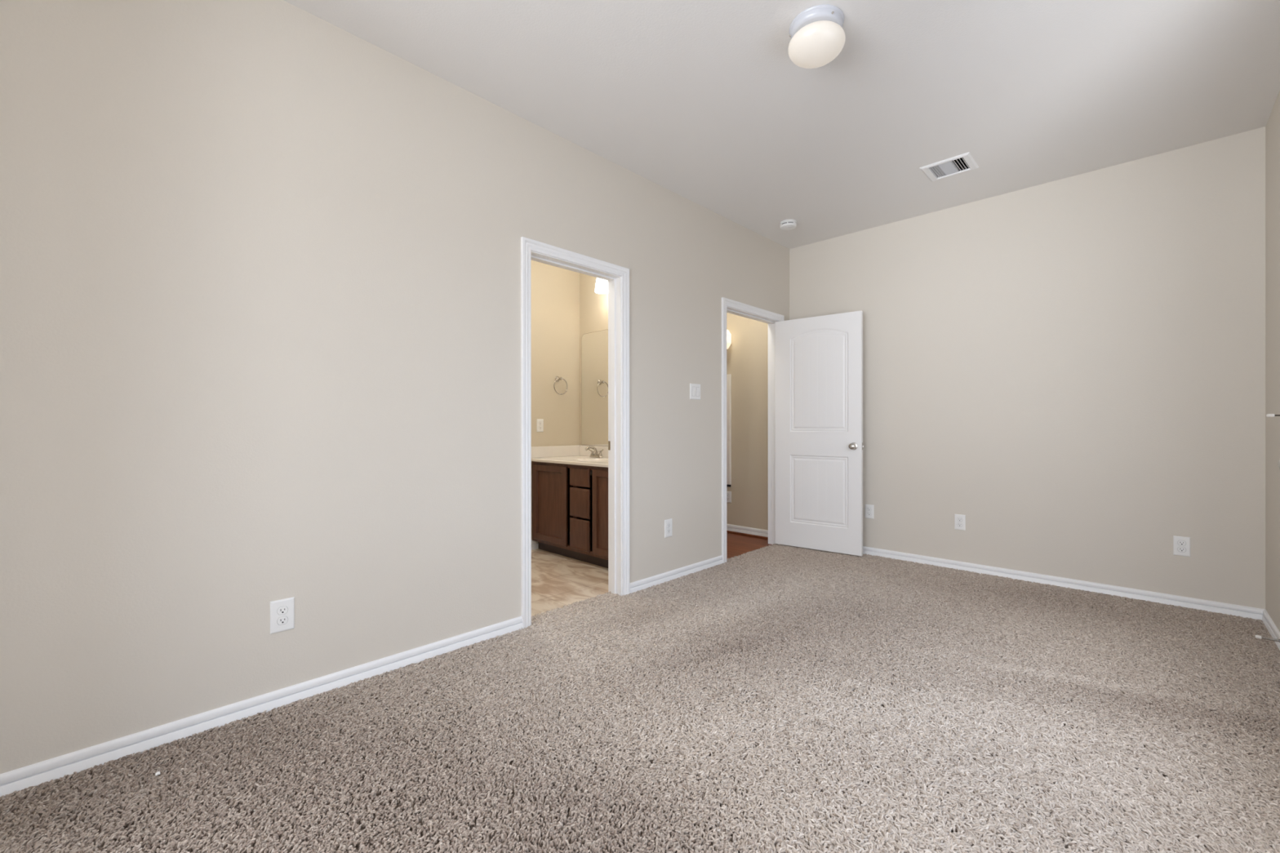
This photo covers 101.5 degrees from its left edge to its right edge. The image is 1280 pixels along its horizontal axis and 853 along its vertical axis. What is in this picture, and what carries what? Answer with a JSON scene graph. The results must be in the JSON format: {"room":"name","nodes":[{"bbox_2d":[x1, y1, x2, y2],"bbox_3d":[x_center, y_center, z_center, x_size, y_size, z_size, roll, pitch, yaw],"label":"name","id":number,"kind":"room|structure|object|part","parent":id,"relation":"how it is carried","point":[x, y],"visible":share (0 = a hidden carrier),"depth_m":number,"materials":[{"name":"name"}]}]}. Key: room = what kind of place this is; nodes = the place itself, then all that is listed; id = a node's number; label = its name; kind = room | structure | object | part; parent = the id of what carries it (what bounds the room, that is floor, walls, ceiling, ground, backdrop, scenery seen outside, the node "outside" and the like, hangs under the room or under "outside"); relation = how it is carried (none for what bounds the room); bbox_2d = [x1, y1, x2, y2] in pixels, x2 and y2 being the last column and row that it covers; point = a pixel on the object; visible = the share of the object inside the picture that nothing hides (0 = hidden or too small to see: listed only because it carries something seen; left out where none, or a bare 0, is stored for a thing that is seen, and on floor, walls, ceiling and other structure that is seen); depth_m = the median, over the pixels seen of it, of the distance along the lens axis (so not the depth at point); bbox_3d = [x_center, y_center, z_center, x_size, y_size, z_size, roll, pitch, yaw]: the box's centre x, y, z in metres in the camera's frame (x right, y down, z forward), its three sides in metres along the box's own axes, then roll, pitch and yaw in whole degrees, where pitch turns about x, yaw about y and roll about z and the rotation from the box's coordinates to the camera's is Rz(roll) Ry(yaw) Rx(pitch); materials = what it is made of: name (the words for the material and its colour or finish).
{"room":"empty bedroom","nodes":[
{"label":"empty bedroom","id":0,"kind":"room"},
{"bbox_2d":[0,0,789,773],"bbox_3d":[-0.911,-0.276,2.618,0.120,2.773,6.526,0,0,44],"label":"wall","id":1,"kind":"structure","parent":0,"point":[260,260],"depth_m":2.00,"materials":[{"name":"beige paint"}]},
{"bbox_2d":[0,616,522,797],"bbox_3d":[-1.355,1.066,2.065,0.014,0.092,2.071,0,0,44],"label":"baseboard","id":2,"kind":"structure","parent":1,"relation":"attached to","point":[33,775],"depth_m":1.90,"materials":[{"name":"white paint"}]},
{"bbox_2d":[270,596,294,634],"bbox_3d":[-1.390,0.735,2.034,0.008,0.124,0.080,0,0,44],"label":"wall outlet","id":3,"kind":"object","parent":1,"relation":"attached to","point":[282,611],"visible":1,"depth_m":2.03,"materials":[{"name":"white plastic"}]},
{"bbox_2d":[276,616,288,625],"bbox_3d":[-1.388,0.754,2.032,0.001,0.031,0.037,0,0,44],"label":"receptacle","id":4,"kind":"object","parent":3,"relation":"attached to","point":[281,620],"depth_m":2.03,"materials":[{"name":"white plastic"}]},
{"bbox_2d":[276,605,288,615],"bbox_3d":[-1.388,0.715,2.032,0.001,0.031,0.037,0,0,44],"label":"receptacle","id":5,"kind":"object","parent":3,"relation":"attached to","point":[281,610],"depth_m":2.03,"materials":[{"name":"white plastic"}]},
{"bbox_2d":[520,236,629,628],"bbox_3d":[-0.396,0.037,3.136,0.137,2.110,0.805,0,0,44],"label":"trim","id":6,"kind":"structure","parent":1,"relation":"attached to","point":[617,277],"depth_m":3.35,"materials":[{"name":"white paint"}]},
{"bbox_3d":[-0.200,0.125,3.420,0.018,0.060,0.002,0,0,44],"label":"strike plate","id":7,"kind":"part","parent":6,"relation":"part of","materials":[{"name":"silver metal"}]},
{"bbox_2d":[664,518,672,537],"bbox_3d":[0.201,0.713,3.670,0.008,0.124,0.080,0,0,44],"label":"wall outlet","id":8,"kind":"object","parent":1,"relation":"attached to","point":[668,523],"visible":1,"depth_m":3.66,"materials":[{"name":"white plastic"}]},
{"bbox_2d":[629,555,723,594],"bbox_3d":[0.289,1.063,3.756,0.014,0.092,1.038,0,0,44],"label":"baseboard","id":9,"kind":"structure","parent":1,"relation":"attached to","point":[648,582],"depth_m":3.69,"materials":[{"name":"white paint"}]},
{"bbox_2d":[689,383,700,399],"bbox_3d":[0.413,-0.259,3.888,0.010,0.116,0.124,0,0,44],"label":"light switch","id":10,"kind":"object","parent":1,"relation":"attached to","point":[695,388],"visible":1,"depth_m":3.88,"materials":[{"name":"white plastic"}]},
{"bbox_2d":[721,297,784,563],"bbox_3d":[0.943,0.035,4.513,0.137,2.110,0.960,0,0,44],"label":"trim","id":11,"kind":"structure","parent":1,"relation":"attached to","point":[733,307],"depth_m":4.53,"materials":[{"name":"white paint"}]},
{"bbox_2d":[775,310,863,555],"bbox_3d":[1.540,0.057,4.542,0.763,2.018,0.165,0,0,38],"label":"door","id":12,"kind":"structure","parent":1,"relation":"in","point":[819,360],"depth_m":4.51,"materials":[{"name":"white paint"}]},
{"bbox_3d":[1.752,0.164,4.311,0.064,0.064,0.065,0,0,38],"label":"knob","id":13,"kind":"part","parent":12,"relation":"part of","materials":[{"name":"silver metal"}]},
{"bbox_2d":[530,259,579,539],"bbox_3d":[-1.476,-0.276,4.189,0.120,2.773,2.690,0,0,44],"label":"wall","id":14,"kind":"structure","parent":0,"point":[554,291],"depth_m":4.82,"materials":[{"name":"beige paint"}]},
{"bbox_2d":[531,539,538,550],"bbox_3d":[-1.596,1.057,3.969,0.014,0.107,1.965,0,0,44],"label":"baseboard","id":15,"kind":"structure","parent":14,"relation":"attached to","point":[535,545],"depth_m":4.64,"materials":[{"name":"white paint"}]},
{"bbox_2d":[536,418,543,431],"bbox_3d":[-0.895,-0.009,4.694,0.008,0.115,0.071,0,0,44],"label":"wall outlet","id":16,"kind":"object","parent":14,"relation":"attached to","point":[540,422],"visible":1,"depth_m":4.69,"materials":[{"name":"white plastic"}]},
{"bbox_2d":[553,376,567,395],"bbox_3d":[-0.741,-0.378,4.811,0.067,0.175,0.157,0,0,44],"label":"towel ring","id":17,"kind":"object","parent":14,"relation":"attached to","point":[557,379],"visible":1,"depth_m":4.81,"materials":[{"name":"silver metal"}]},
{"bbox_3d":[-0.741,-0.439,4.811,0.067,0.054,0.054,0,0,44],"label":"post","id":18,"kind":"part","parent":17,"relation":"part of","materials":[{"name":"silver metal"}]},
{"bbox_2d":[579,273,608,446],"bbox_3d":[-0.043,-0.278,4.587,1.380,2.773,0.120,0,0,44],"label":"wall","id":19,"kind":"structure","parent":0,"point":[593,307],"depth_m":4.92,"materials":[{"name":"beige paint"}]},
{"bbox_2d":[581,328,608,446],"bbox_3d":[-0.102,-0.351,4.556,1.268,1.058,0.006,0,0,44],"label":"vanity mirror","id":20,"kind":"object","parent":19,"relation":"attached to","point":[594,345],"visible":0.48,"depth_m":4.86,"materials":[{"name":"clear glass"}]},
{"bbox_2d":[595,277,608,293],"bbox_3d":[-0.117,-1.276,4.454,0.720,0.170,0.171,0,0,44],"label":"vanity light","id":21,"kind":"object","parent":19,"relation":"attached to","point":[602,285],"visible":0.24,"depth_m":4.59,"materials":[{"name":"white glass"}]},
{"bbox_2d":[0,532,1279,852],"bbox_3d":[-1.082,1.102,2.870,6.484,0.018,6.406,0,0,44],"label":"floor","id":22,"kind":"structure","parent":0,"point":[776,698],"depth_m":1.81,"materials":[{"name":"beige carpet"}]},
{"bbox_2d":[532,461,608,568],"bbox_3d":[-0.295,0.697,4.354,1.336,0.788,0.561,0,0,44],"label":"bathroom vanity","id":23,"kind":"object","parent":22,"relation":"on","point":[570,505],"visible":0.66,"depth_m":4.27,"materials":[{"name":"brown wood"}]},
{"bbox_3d":[-0.766,0.654,4.435,0.465,0.654,0.020,0,0,44],"label":"cabinet door","id":24,"kind":"part","parent":23,"relation":"part of","materials":[{"name":"brown wood"}]},
{"bbox_2d":[531,444,608,475],"bbox_3d":[-0.294,0.296,4.342,1.358,0.233,0.580,0,0,44],"label":"countertop","id":25,"kind":"structure","parent":23,"relation":"on","point":[577,455],"depth_m":4.71,"materials":[{"name":"stone"}]},
{"bbox_2d":[584,445,603,457],"bbox_3d":[-0.401,0.226,4.693,0.164,0.104,0.166,0,0,5],"label":"chrome faucet","id":26,"kind":"object","parent":25,"relation":"on","point":[595,455],"visible":1,"depth_m":4.68,"materials":[{"name":"grey metal"}]},
{"bbox_3d":[-0.433,0.219,4.673,0.034,0.089,0.146,0,0,44],"label":"spout","id":27,"kind":"part","parent":26,"relation":"part of","materials":[{"name":"silver metal"}]},
{"bbox_3d":[-0.481,0.860,4.158,0.240,0.243,0.020,0,0,44],"label":"drawer","id":28,"kind":"part","parent":23,"relation":"part of","materials":[{"name":"brown wood"}]},
{"bbox_3d":[-0.481,0.607,4.157,0.240,0.232,0.020,0,0,44],"label":"drawer","id":29,"kind":"part","parent":23,"relation":"part of","materials":[{"name":"brown wood"}]},
{"bbox_3d":[-0.482,0.402,4.157,0.240,0.149,0.020,0,0,44],"label":"drawer","id":30,"kind":"part","parent":23,"relation":"part of","materials":[{"name":"brown wood"}]},
{"bbox_3d":[-0.198,0.654,3.882,0.460,0.654,0.020,0,0,44],"label":"cabinet door","id":31,"kind":"part","parent":23,"relation":"part of","materials":[{"name":"brown wood"}]},
{"bbox_2d":[283,0,1279,248],"bbox_3d":[0.207,-1.687,1.613,3.124,0.050,6.646,0,0,44],"label":"ceiling","id":32,"kind":"structure","parent":0,"point":[705,101],"depth_m":2.55,"materials":[{"name":"paint"}]},
{"bbox_2d":[779,219,796,230],"bbox_3d":[1.209,-1.641,4.268,0.132,0.048,0.132,0,0,44],"label":"smoke detector","id":33,"kind":"object","parent":32,"relation":"attached to","point":[787,224],"visible":1,"depth_m":4.23,"materials":[{"name":"white plastic"}]},
{"bbox_2d":[787,4,845,68],"bbox_3d":[0.730,-1.592,2.168,0.225,0.143,0.225,0,0,44],"label":"ceiling lamp","id":34,"kind":"object","parent":32,"relation":"attached to","point":[817,35],"visible":1,"depth_m":2.10,"materials":[{"name":"white glass"}]},
{"bbox_2d":[919,151,978,181],"bbox_3d":[1.986,-1.742,3.361,0.276,0.176,0.257,0,0,44],"label":"ceiling vent","id":35,"kind":"object","parent":32,"relation":"in","point":[948,167],"visible":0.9,"depth_m":3.37,"materials":[{"name":"white metal"}]},
{"bbox_2d":[726,126,1265,608],"bbox_3d":[1.191,-0.279,5.209,6.484,2.773,0.120,0,0,44],"label":"wall","id":36,"kind":"structure","parent":0,"point":[1073,368],"depth_m":3.50,"materials":[{"name":"beige paint"}]},
{"bbox_2d":[726,373,731,487],"bbox_3d":[0.795,0.041,5.495,0.380,1.157,0.021,0,0,44],"label":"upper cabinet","id":37,"kind":"object","parent":36,"relation":"attached to","point":[729,375],"visible":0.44,"depth_m":5.37,"materials":[{"name":"white paint"}]},
{"bbox_3d":[0.789,-0.248,5.489,0.366,0.510,0.005,0,0,44],"label":"cabinet door","id":38,"kind":"part","parent":37,"relation":"part of","materials":[{"name":"white paint"}]},
{"bbox_3d":[0.789,0.077,5.489,0.366,0.110,0.005,0,0,44],"label":"cabinet door","id":39,"kind":"part","parent":37,"relation":"part of","materials":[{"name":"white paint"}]},
{"bbox_3d":[0.789,0.315,5.489,0.366,0.315,0.005,0,0,44],"label":"cabinet door","id":40,"kind":"part","parent":37,"relation":"part of","materials":[{"name":"white paint"}]},
{"bbox_3d":[0.790,0.530,5.490,0.366,0.095,0.005,0,0,44],"label":"cabinet door","id":41,"kind":"part","parent":37,"relation":"part of","materials":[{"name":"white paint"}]},
{"bbox_2d":[726,329,731,349],"bbox_3d":[0.849,-0.887,5.340,0.157,0.200,0.166,0,0,44],"label":"wall sconce","id":42,"kind":"object","parent":36,"relation":"attached to","point":[728,334],"visible":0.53,"depth_m":5.28,"materials":[{"name":"white glass"}]},
{"bbox_2d":[726,491,731,502],"bbox_3d":[0.909,0.725,5.395,0.071,0.115,0.008,0,0,44],"label":"wall outlet","id":43,"kind":"object","parent":36,"relation":"attached to","point":[728,493],"visible":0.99,"depth_m":5.38,"materials":[{"name":"white plastic"}]},
{"bbox_2d":[726,524,768,537],"bbox_3d":[0.069,1.057,6.208,3.480,0.101,0.014,0,0,44],"label":"baseboard","id":44,"kind":"structure","parent":36,"relation":"attached to","point":[756,531],"depth_m":5.22,"materials":[{"name":"white paint"}]},
{"bbox_2d":[726,530,768,539],"bbox_3d":[0.053,1.079,6.200,3.470,0.020,0.020,0,0,44],"label":"trim","id":45,"kind":"structure","parent":36,"relation":"attached to","point":[727,531],"depth_m":5.20,"materials":[{"name":"red wood"}]},
{"bbox_2d":[865,504,874,519],"bbox_3d":[1.931,0.715,4.402,0.071,0.115,0.008,0,0,44],"label":"wall outlet","id":46,"kind":"object","parent":36,"relation":"attached to","point":[869,508],"visible":1,"depth_m":4.40,"materials":[{"name":"white plastic"}]},
{"bbox_2d":[954,514,965,530],"bbox_3d":[2.408,0.720,3.938,0.071,0.115,0.008,0,0,44],"label":"wall outlet","id":47,"kind":"object","parent":36,"relation":"attached to","point":[959,519],"visible":1,"depth_m":3.94,"materials":[{"name":"white plastic"}]},
{"bbox_2d":[956,522,962,527],"bbox_3d":[2.407,0.740,3.937,0.037,0.031,0.001,0,0,44],"label":"receptacle","id":48,"kind":"object","parent":47,"relation":"attached to","point":[958,524],"depth_m":3.94,"materials":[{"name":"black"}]},
{"bbox_2d":[956,517,962,521],"bbox_3d":[2.407,0.701,3.937,0.037,0.031,0.005,0,0,44],"label":"receptacle","id":49,"kind":"object","parent":47,"relation":"attached to","point":[958,519],"depth_m":3.94,"materials":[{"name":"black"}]},
{"bbox_2d":[862,546,1265,620],"bbox_3d":[2.437,1.062,3.907,2.884,0.092,0.014,0,0,44],"label":"baseboard","id":50,"kind":"structure","parent":36,"relation":"attached to","point":[1243,611],"depth_m":3.44,"materials":[{"name":"white paint"}]},
{"bbox_2d":[1173,535,1190,556],"bbox_3d":[3.241,0.716,3.129,0.071,0.115,0.008,0,0,44],"label":"wall outlet","id":51,"kind":"object","parent":36,"relation":"attached to","point":[1181,544],"visible":1,"depth_m":3.13,"materials":[{"name":"white plastic"}]},
{"bbox_2d":[1177,546,1186,552],"bbox_3d":[3.239,0.736,3.127,0.037,0.031,0.001,0,0,44],"label":"receptacle","id":52,"kind":"object","parent":51,"relation":"attached to","point":[1180,549],"depth_m":3.13,"materials":[{"name":"white plastic"}]},
{"bbox_2d":[1177,540,1186,546],"bbox_3d":[3.239,0.697,3.127,0.037,0.031,0.001,0,0,44],"label":"receptacle","id":53,"kind":"object","parent":51,"relation":"attached to","point":[1180,543],"depth_m":3.13,"materials":[{"name":"white plastic"}]},
{"bbox_2d":[1265,90,1279,631],"bbox_3d":[1.285,-0.276,0.567,0.120,2.773,6.646,0,0,44],"label":"wall","id":54,"kind":"structure","parent":0,"point":[1272,127],"depth_m":2.75,"materials":[{"name":"beige paint"}]},
{"bbox_2d":[1254,635,1279,642],"bbox_3d":[3.037,1.026,2.530,0.082,0.020,0.020,0,0,44],"label":"spring door stop","id":55,"kind":"object","parent":54,"relation":"attached to","point":[1259,637],"visible":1,"depth_m":2.53,"materials":[{"name":"grey metal"}]},
{"bbox_2d":[1262,609,1279,650],"bbox_3d":[3.181,1.062,2.614,0.014,0.092,0.831,0,0,44],"label":"baseboard","id":56,"kind":"structure","parent":54,"relation":"attached to","point":[1267,620],"depth_m":2.71,"materials":[{"name":"white paint"}]},
{"bbox_2d":[1266,413,1279,417],"bbox_3d":[2.834,-0.049,2.322,0.070,0.034,0.034,0,0,44],"label":"door stop","id":57,"kind":"object","parent":54,"relation":"attached to","point":[1267,415],"visible":1,"depth_m":2.33,"materials":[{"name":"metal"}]}
]}

